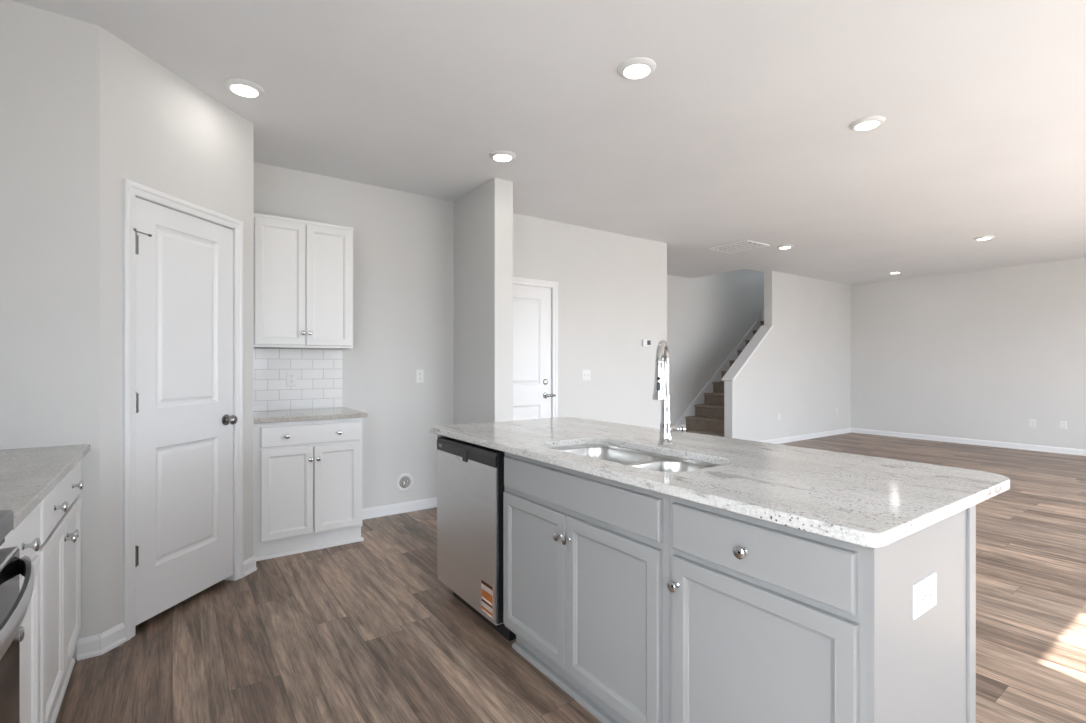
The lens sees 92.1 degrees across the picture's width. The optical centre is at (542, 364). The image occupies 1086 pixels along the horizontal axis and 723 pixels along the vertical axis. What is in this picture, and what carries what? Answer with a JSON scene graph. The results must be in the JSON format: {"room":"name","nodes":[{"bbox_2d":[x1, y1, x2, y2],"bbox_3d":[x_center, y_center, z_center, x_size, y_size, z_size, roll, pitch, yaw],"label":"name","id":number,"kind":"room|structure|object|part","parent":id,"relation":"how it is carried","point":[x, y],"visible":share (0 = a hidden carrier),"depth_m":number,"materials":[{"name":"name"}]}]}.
{"room":"kitchen","nodes":[
{"label":"kitchen","id":0,"kind":"room"},
{"bbox_2d":[0,0,99,658],"bbox_3d":[-2.292,-0.107,2.081,0.823,2.725,0.110,0,0,-35],"label":"wall","id":1,"kind":"structure","parent":0,"point":[50,62],"depth_m":2.19,"materials":[{"name":"paint"}]},
{"bbox_2d":[77,633,101,660],"bbox_3d":[-1.946,1.212,2.247,0.081,0.085,0.020,0,0,-35],"label":"baseboard","id":2,"kind":"structure","parent":1,"relation":"attached to","point":[87,647],"depth_m":2.24,"materials":[{"name":"white paint"}]},
{"bbox_2d":[100,26,252,633],"bbox_3d":[-1.903,-0.107,2.744,0.115,2.725,0.935,0,0,10],"label":"wall","id":3,"kind":"structure","parent":0,"point":[159,131],"depth_m":2.46,"materials":[{"name":"paint"}]},
{"bbox_2d":[98,622,125,654],"bbox_3d":[-1.907,1.212,2.319,0.020,0.085,0.111,0,0,10],"label":"baseboard","id":4,"kind":"structure","parent":3,"relation":"attached to","point":[113,637],"depth_m":2.32,"materials":[{"name":"white paint"}]},
{"bbox_2d":[122,179,242,640],"bbox_3d":[-1.873,0.206,2.739,0.172,2.097,0.730,0,0,10],"label":"door","id":5,"kind":"structure","parent":3,"relation":"in","point":[182,260],"depth_m":2.68,"materials":[{"name":"white paint"}]},
{"bbox_3d":[-1.777,0.315,2.977,0.063,0.062,0.062,0,0,10],"label":"knob","id":6,"kind":"part","parent":5,"relation":"part of","materials":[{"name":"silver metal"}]},
{"bbox_2d":[243,556,256,576],"bbox_3d":[-1.766,1.212,3.145,0.020,0.085,0.106,0,0,10],"label":"baseboard","id":7,"kind":"structure","parent":3,"relation":"attached to","point":[249,565],"depth_m":3.14,"materials":[{"name":"white paint"}]},
{"bbox_2d":[253,162,666,508],"bbox_3d":[-0.969,-0.107,4.674,5.980,2.725,0.120,0,0,-35],"label":"wall","id":8,"kind":"structure","parent":0,"point":[403,242],"depth_m":4.58,"materials":[{"name":"paint"}]},
{"bbox_2d":[253,348,341,411],"bbox_3d":[-1.876,0.111,3.953,0.694,0.460,0.008,0,0,-35],"label":"tile backsplash","id":9,"kind":"structure","parent":8,"relation":"attached to","point":[318,371],"depth_m":3.96,"materials":[{"name":"white tile"}]},
{"bbox_2d":[286,371,295,386],"bbox_3d":[-1.891,0.107,3.932,0.072,0.116,0.009,0,0,-35],"label":"wall outlet","id":10,"kind":"object","parent":9,"relation":"attached to","point":[290,375],"visible":1,"depth_m":3.93,"materials":[{"name":"white plastic"}]},
{"bbox_2d":[253,213,353,348],"bbox_3d":[-1.774,-0.573,3.819,0.698,0.905,0.345,0,0,-35],"label":"upper cabinet","id":11,"kind":"object","parent":8,"relation":"attached to","point":[303,269],"visible":0.93,"depth_m":3.69,"materials":[{"name":"white paint"}]},
{"bbox_3d":[-1.818,-0.566,3.626,0.319,0.858,0.020,0,0,-35],"label":"door","id":12,"kind":"part","parent":11,"relation":"part of","materials":[{"name":"white paint"}]},
{"bbox_3d":[-1.558,-0.566,3.810,0.311,0.858,0.020,0,0,-35],"label":"door","id":13,"kind":"part","parent":11,"relation":"part of","materials":[{"name":"white paint"}]},
{"bbox_2d":[362,497,436,519],"bbox_3d":[-1.192,1.212,4.431,0.964,0.085,0.020,0,0,-35],"label":"baseboard","id":14,"kind":"structure","parent":8,"relation":"attached to","point":[403,507],"depth_m":4.41,"materials":[{"name":"white paint"}]},
{"bbox_2d":[396,473,413,491],"bbox_3d":[-1.169,1.003,4.444,0.156,0.156,0.026,0,0,-35],"label":"box","id":15,"kind":"object","parent":8,"relation":"attached to","point":[404,482],"visible":1,"depth_m":4.45,"materials":[{"name":"white plastic"}]},
{"bbox_2d":[416,370,423,382],"bbox_3d":[-1.064,0.103,4.528,0.072,0.116,0.009,0,0,-35],"label":"wall outlet","id":16,"kind":"object","parent":8,"relation":"attached to","point":[419,373],"visible":1,"depth_m":4.53,"materials":[{"name":"white plastic"}]},
{"bbox_2d":[513,277,557,419],"bbox_3d":[-0.262,0.203,5.148,0.945,2.104,0.160,0,0,-35],"label":"door","id":17,"kind":"structure","parent":8,"relation":"in","point":[535,302],"depth_m":5.25,"materials":[{"name":"white paint"}]},
{"bbox_3d":[0.067,0.315,5.316,0.130,0.062,0.054,0,0,-35],"label":"lever handle","id":18,"kind":"part","parent":17,"relation":"part of","materials":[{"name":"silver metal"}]},
{"bbox_2d":[582,370,590,380],"bbox_3d":[0.467,0.116,5.608,0.118,0.116,0.016,0,0,-35],"label":"light switch","id":19,"kind":"object","parent":8,"relation":"attached to","point":[586,374],"visible":1,"depth_m":5.61,"materials":[{"name":"white plastic"}]},
{"bbox_2d":[642,339,650,346],"bbox_3d":[1.217,-0.253,6.133,0.132,0.082,0.025,0,0,-35],"label":"thermostat","id":20,"kind":"object","parent":8,"relation":"attached to","point":[645,342],"visible":1,"depth_m":6.11,"materials":[{"name":"white plastic"}]},
{"bbox_2d":[454,178,512,424],"bbox_3d":[-0.523,-0.107,4.466,0.170,2.725,0.735,0,0,-35],"label":"wall","id":21,"kind":"structure","parent":0,"point":[483,217],"depth_m":4.25,"materials":[{"name":"paint"}]},
{"bbox_2d":[10,0,1085,284],"bbox_3d":[2.503,-1.610,4.529,11.480,0.280,7.400,0,0,-35],"label":"ceiling","id":22,"kind":"structure","parent":0,"point":[739,130],"depth_m":3.01,"materials":[{"name":"paint"}]},
{"bbox_2d":[224,78,263,97],"bbox_3d":[-1.586,-1.460,2.780,0.188,0.020,0.188,0,0,-35],"label":"recessed light","id":23,"kind":"object","parent":22,"relation":"in","point":[240,87],"visible":1,"depth_m":2.75,"materials":[{"name":"white plastic"}]},
{"bbox_2d":[489,150,515,161],"bbox_3d":[-0.284,-1.460,3.683,0.188,0.020,0.188,0,0,-35],"label":"recessed light","id":24,"kind":"object","parent":22,"relation":"in","point":[507,156],"visible":1,"depth_m":3.65,"materials":[{"name":"white plastic"}]},
{"bbox_2d":[618,57,655,79],"bbox_3d":[0.465,-1.460,2.596,0.188,0.020,0.188,0,0,-35],"label":"recessed light","id":25,"kind":"object","parent":22,"relation":"in","point":[636,68],"visible":1,"depth_m":2.57,"materials":[{"name":"white plastic"}]},
{"bbox_2d":[708,240,769,253],"bbox_3d":[2.437,-1.459,6.526,0.460,0.021,0.555,0,0,-35],"label":"ceiling vent","id":26,"kind":"object","parent":22,"relation":"in","point":[744,245],"visible":1,"depth_m":6.49,"materials":[{"name":"white metal"}]},
{"bbox_2d":[777,245,792,248],"bbox_3d":[3.015,-1.460,6.520,0.188,0.020,0.188,0,0,-35],"label":"recessed light","id":27,"kind":"object","parent":22,"relation":"in","point":[781,246],"visible":1,"depth_m":6.49,"materials":[{"name":"white plastic"}]},
{"bbox_2d":[849,116,884,130],"bbox_3d":[1.972,-1.460,3.185,0.188,0.020,0.188,0,0,-35],"label":"recessed light","id":28,"kind":"object","parent":22,"relation":"in","point":[870,122],"visible":1,"depth_m":3.15,"materials":[{"name":"white plastic"}]},
{"bbox_2d":[888,271,901,273],"bbox_3d":[5.594,-1.460,8.318,0.188,0.020,0.188,0,0,-35],"label":"recessed light","id":29,"kind":"object","parent":22,"relation":"in","point":[892,272],"visible":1,"depth_m":8.26,"materials":[{"name":"white plastic"}]},
{"bbox_2d":[974,236,994,240],"bbox_3d":[5.104,-1.460,6.059,0.188,0.020,0.188,0,0,-35],"label":"recessed light","id":30,"kind":"object","parent":22,"relation":"in","point":[980,238],"visible":1,"depth_m":6.02,"materials":[{"name":"white plastic"}]},
{"bbox_2d":[55,432,1085,722],"bbox_3d":[2.503,1.315,4.529,11.580,0.120,7.500,0,0,-35],"label":"floor","id":31,"kind":"structure","parent":0,"point":[368,630],"depth_m":2.41,"materials":[{"name":"brown wood"}]},
{"bbox_2d":[0,510,33,722],"bbox_3d":[-1.186,0.705,0.698,0.691,1.100,0.762,0,0,-35],"label":"range","id":32,"kind":"object","parent":31,"relation":"on","point":[14,602],"visible":1,"depth_m":1.09,"materials":[{"name":"silver metal"}]},
{"bbox_2d":[0,510,12,541],"bbox_3d":[-1.214,0.343,0.678,0.622,0.052,0.762,0,0,-35],"label":"cooktop","id":33,"kind":"object","parent":32,"relation":"in","point":[6,516],"depth_m":1.12,"materials":[{"name":"grey"}]},
{"bbox_2d":[0,503,40,722],"bbox_3d":[-1.579,0.813,1.184,0.648,0.884,0.474,0,0,-35],"label":"base cabinet","id":34,"kind":"object","parent":31,"relation":"on","point":[26,535],"visible":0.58,"depth_m":1.45,"materials":[{"name":"white paint"}]},
{"bbox_3d":[-1.352,0.470,1.347,0.020,0.146,0.434,0,0,-35],"label":"drawer","id":35,"kind":"part","parent":34,"relation":"part of","materials":[{"name":"white paint"}]},
{"bbox_3d":[-1.220,0.625,1.207,0.034,0.035,0.035,0,0,-35],"label":"knob","id":36,"kind":"part","parent":34,"relation":"part of","materials":[{"name":"silver metal"}]},
{"bbox_3d":[-1.352,0.844,1.347,0.020,0.578,0.434,0,0,-35],"label":"door","id":37,"kind":"part","parent":34,"relation":"part of","materials":[{"name":"white paint"}]},
{"bbox_3d":[-1.324,0.468,1.354,0.034,0.035,0.035,0,0,-35],"label":"knob","id":38,"kind":"part","parent":34,"relation":"part of","materials":[{"name":"silver metal"}]},
{"bbox_2d":[36,461,83,722],"bbox_3d":[-1.963,0.813,1.726,0.648,0.884,0.849,0,0,-35],"label":"base cabinet","id":39,"kind":"object","parent":31,"relation":"on","point":[59,552],"visible":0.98,"depth_m":1.83,"materials":[{"name":"white paint"}]},
{"bbox_2d":[0,444,89,529],"bbox_3d":[-1.828,0.356,1.529,0.641,0.030,1.326,0,0,-35],"label":"countertop","id":40,"kind":"structure","parent":39,"relation":"on","point":[27,475],"depth_m":1.65,"materials":[{"name":"stone"}]},
{"bbox_3d":[-1.617,0.845,1.721,0.020,0.576,0.402,0,0,-35],"label":"door","id":41,"kind":"part","parent":39,"relation":"part of","materials":[{"name":"white paint"}]},
{"bbox_3d":[-1.734,0.468,1.886,0.020,0.142,0.807,0,0,-35],"label":"drawer","id":42,"kind":"part","parent":39,"relation":"part of","materials":[{"name":"white paint"}]},
{"bbox_3d":[-1.581,0.468,1.717,0.034,0.035,0.035,0,0,-35],"label":"knob","id":43,"kind":"part","parent":39,"relation":"part of","materials":[{"name":"silver metal"}]},
{"bbox_3d":[-1.697,0.625,1.881,0.034,0.035,0.035,0,0,-35],"label":"knob","id":44,"kind":"part","parent":39,"relation":"part of","materials":[{"name":"silver metal"}]},
{"bbox_3d":[-1.851,0.845,2.052,0.020,0.576,0.401,0,0,-35],"label":"door","id":45,"kind":"part","parent":39,"relation":"part of","materials":[{"name":"white paint"}]},
{"bbox_3d":[-1.727,0.625,1.924,0.034,0.035,0.035,0,0,-35],"label":"knob","id":46,"kind":"part","parent":39,"relation":"part of","materials":[{"name":"silver metal"}]},
{"bbox_3d":[-1.798,0.468,2.023,0.034,0.035,0.035,0,0,-35],"label":"knob","id":47,"kind":"part","parent":39,"relation":"part of","materials":[{"name":"silver metal"}]},
{"bbox_2d":[253,417,363,560],"bbox_3d":[-1.702,0.813,3.722,0.703,0.884,0.584,0,0,-35],"label":"base cabinet","id":48,"kind":"object","parent":31,"relation":"on","point":[307,475],"visible":0.96,"depth_m":3.49,"materials":[{"name":"white paint"}]},
{"bbox_3d":[-1.674,0.841,3.433,0.313,0.584,0.020,0,0,-35],"label":"door","id":49,"kind":"part","parent":48,"relation":"part of","materials":[{"name":"white paint"}]},
{"bbox_2d":[253,407,366,423],"bbox_3d":[-1.698,0.356,3.725,0.715,0.030,0.586,0,0,-35],"label":"countertop","id":50,"kind":"structure","parent":48,"relation":"on","point":[322,413],"depth_m":3.58,"materials":[{"name":"stone"}]},
{"bbox_3d":[-1.547,0.468,3.524,0.626,0.130,0.020,0,0,-35],"label":"drawer","id":51,"kind":"part","parent":48,"relation":"part of","materials":[{"name":"white paint"}]},
{"bbox_3d":[-1.419,0.841,3.615,0.304,0.584,0.020,0,0,-35],"label":"door","id":52,"kind":"part","parent":48,"relation":"part of","materials":[{"name":"white paint"}]},
{"bbox_2d":[437,436,515,640],"bbox_3d":[-0.148,0.821,2.731,0.590,0.868,0.641,0,0,-35],"label":"dishwasher","id":53,"kind":"object","parent":31,"relation":"on","point":[470,476],"visible":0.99,"depth_m":2.50,"materials":[{"name":"silver metal"}]},
{"bbox_3d":[-0.293,1.205,2.630,0.065,0.100,0.579,0,0,-35],"label":"toe panel","id":54,"kind":"part","parent":53,"relation":"part of","materials":[{"name":"black plastic"}]},
{"bbox_2d":[503,452,669,722],"bbox_3d":[0.318,0.813,2.075,0.632,0.884,0.937,0,0,-35],"label":"base cabinet","id":55,"kind":"object","parent":31,"relation":"on","point":[586,557],"visible":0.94,"depth_m":1.81,"materials":[{"name":"grey paint"}]},
{"bbox_3d":[-0.039,0.840,2.102,0.020,0.574,0.439,0,0,-35],"label":"door","id":56,"kind":"part","parent":55,"relation":"part of","materials":[{"name":"grey paint"}]},
{"bbox_3d":[0.054,0.633,1.927,0.030,0.031,0.031,0,0,-35],"label":"knob","id":57,"kind":"part","parent":55,"relation":"part of","materials":[{"name":"silver metal"}]},
{"bbox_3d":[0.083,0.633,1.887,0.030,0.031,0.031,0,0,-35],"label":"knob","id":58,"kind":"part","parent":55,"relation":"part of","materials":[{"name":"silver metal"}]},
{"bbox_3d":[0.219,0.840,1.737,0.020,0.574,0.446,0,0,-35],"label":"door","id":59,"kind":"part","parent":55,"relation":"part of","materials":[{"name":"grey paint"}]},
{"bbox_2d":[429,417,1009,547],"bbox_3d":[0.417,0.356,2.240,0.973,0.030,2.243,0,0,-35],"label":"countertop","id":60,"kind":"structure","parent":55,"relation":"on","point":[862,500],"depth_m":1.58,"materials":[{"name":"stone"}]},
{"bbox_2d":[552,444,719,471],"bbox_3d":[0.327,0.482,2.049,0.422,0.220,0.814,0,0,-35],"label":"sink","id":61,"kind":"object","parent":60,"relation":"in","point":[635,458],"visible":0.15,"depth_m":2.25,"materials":[{"name":"grey metal"}]},
{"bbox_3d":[0.221,0.488,2.199,0.393,0.206,0.416,0,0,-35],"label":"bowl","id":62,"kind":"part","parent":61,"relation":"part of","materials":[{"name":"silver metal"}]},
{"bbox_3d":[0.456,0.488,1.867,0.393,0.206,0.340,0,0,-35],"label":"bowl","id":63,"kind":"part","parent":61,"relation":"part of","materials":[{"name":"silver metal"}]},
{"bbox_2d":[652,340,685,445],"bbox_3d":[0.503,0.121,2.173,0.113,0.441,0.245,0,0,39],"label":"faucet","id":64,"kind":"object","parent":60,"relation":"on","point":[661,380],"visible":1,"depth_m":2.21,"materials":[{"name":"silver metal"}]},
{"bbox_3d":[0.570,0.275,2.229,0.073,0.049,0.049,0,0,0],"label":"lever","id":65,"kind":"part","parent":64,"relation":"part of","materials":[{"name":"silver metal"}]},
{"bbox_2d":[674,316,763,436],"bbox_3d":[3.840,0.165,9.185,3.614,2.180,1.044,0,0,-35],"label":"staircase","id":66,"kind":"structure","parent":31,"relation":"on","point":[705,414],"depth_m":8.86,"materials":[{"name":"brown carpet"}]},
{"bbox_2d":[667,496,975,722],"bbox_3d":[0.756,0.813,1.468,0.649,0.884,0.557,0,0,-35],"label":"base cabinet","id":67,"kind":"object","parent":31,"relation":"on","point":[770,622],"visible":0.92,"depth_m":1.27,"materials":[{"name":"grey paint"}]},
{"bbox_3d":[0.370,0.627,1.481,0.030,0.031,0.031,0,0,-35],"label":"knob","id":68,"kind":"part","parent":67,"relation":"part of","materials":[{"name":"silver metal"}]},
{"bbox_3d":[0.494,0.467,1.304,0.032,0.033,0.033,0,0,-35],"label":"knob","id":69,"kind":"part","parent":67,"relation":"part of","materials":[{"name":"silver metal"}]},
{"bbox_3d":[0.520,0.466,1.312,0.020,0.131,0.496,0,0,-35],"label":"drawer","id":70,"kind":"part","parent":67,"relation":"part of","materials":[{"name":"grey paint"}]},
{"bbox_3d":[0.521,0.839,1.310,0.020,0.576,0.500,0,0,-35],"label":"door","id":71,"kind":"part","parent":67,"relation":"part of","materials":[{"name":"grey paint"}]},
{"bbox_3d":[0.911,0.813,1.250,0.549,0.884,0.008,0,0,-35],"label":"panel","id":72,"kind":"part","parent":67,"relation":"part of","materials":[{"name":"grey paint"}]},
{"bbox_2d":[913,572,936,619],"bbox_3d":[0.904,0.546,1.235,0.130,0.079,0.009,0,0,-35],"label":"wall outlet","id":73,"kind":"object","parent":67,"relation":"attached to","point":[925,590],"visible":1,"depth_m":1.23,"materials":[{"name":"white plastic"}]},
{"bbox_2d":[922,591,926,605],"bbox_3d":[0.890,0.546,1.222,0.025,0.033,0.004,0,0,-35],"label":"receptacle","id":74,"kind":"object","parent":73,"relation":"attached to","point":[924,593],"depth_m":1.22,"materials":[{"name":"white plastic"}]},
{"bbox_2d":[928,587,932,600],"bbox_3d":[0.922,0.546,1.245,0.025,0.033,0.004,0,0,-35],"label":"receptacle","id":75,"kind":"object","parent":73,"relation":"attached to","point":[930,589],"depth_m":1.24,"materials":[{"name":"white plastic"}]},
{"bbox_3d":[1.158,0.813,1.420,0.049,0.884,0.014,0,0,-35],"label":"corner trim","id":76,"kind":"part","parent":67,"relation":"part of","materials":[{"name":"grey paint"}]},
{"bbox_2d":[667,269,763,425],"bbox_3d":[2.808,-1.345,9.168,5.620,5.200,0.120,0,0,-35],"label":"wall","id":77,"kind":"structure","parent":0,"point":[708,316],"depth_m":9.08,"materials":[{"name":"paint"}]},
{"bbox_2d":[733,271,850,440],"bbox_3d":[4.241,-0.107,8.746,3.710,2.725,0.135,0,0,-35],"label":"wall","id":78,"kind":"structure","parent":0,"point":[800,371],"depth_m":8.63,"materials":[{"name":"paint"}]},
{"bbox_2d":[724,381,732,437],"bbox_3d":[2.721,0.748,7.670,0.014,1.015,0.139,0,0,-35],"label":"trim","id":79,"kind":"structure","parent":78,"relation":"attached to","point":[728,385],"depth_m":7.66,"materials":[{"name":"white paint"}]},
{"bbox_2d":[721,325,773,380],"bbox_3d":[3.121,-0.189,7.953,1.074,0.858,0.191,0,0,-35],"label":"trim","id":80,"kind":"structure","parent":78,"relation":"attached to","point":[743,358],"depth_m":7.91,"materials":[{"name":"white paint"}]},
{"bbox_2d":[758,428,850,443],"bbox_3d":[4.222,1.212,8.638,3.583,0.085,0.020,0,0,-35],"label":"baseboard","id":81,"kind":"structure","parent":78,"relation":"attached to","point":[846,430],"depth_m":8.79,"materials":[{"name":"white paint"}]},
{"bbox_2d":[851,258,1085,449],"bbox_3d":[7.498,-0.107,7.251,0.120,2.725,6.070,0,0,-35],"label":"wall","id":82,"kind":"structure","parent":0,"point":[978,354],"depth_m":8.19,"materials":[{"name":"paint"}]},
{"bbox_2d":[851,428,1085,455],"bbox_3d":[7.398,1.212,7.272,0.020,0.085,5.920,0,0,-35],"label":"baseboard","id":83,"kind":"structure","parent":82,"relation":"attached to","point":[1072,451],"depth_m":8.15,"materials":[{"name":"white paint"}]},
{"bbox_2d":[1029,419,1035,427],"bbox_3d":[7.145,0.863,7.638,0.009,0.118,0.076,0,0,-35],"label":"wall outlet","id":84,"kind":"object","parent":82,"relation":"attached to","point":[1032,423],"visible":1,"depth_m":7.64,"materials":[{"name":"white plastic"}]},
{"bbox_2d":[1059,421,1066,429],"bbox_3d":[7.328,0.857,7.375,0.016,0.118,0.076,0,0,-35],"label":"cable plate","id":85,"kind":"object","parent":82,"relation":"attached to","point":[1062,424],"visible":1,"depth_m":7.37,"materials":[{"name":"white plastic"}]}
]}

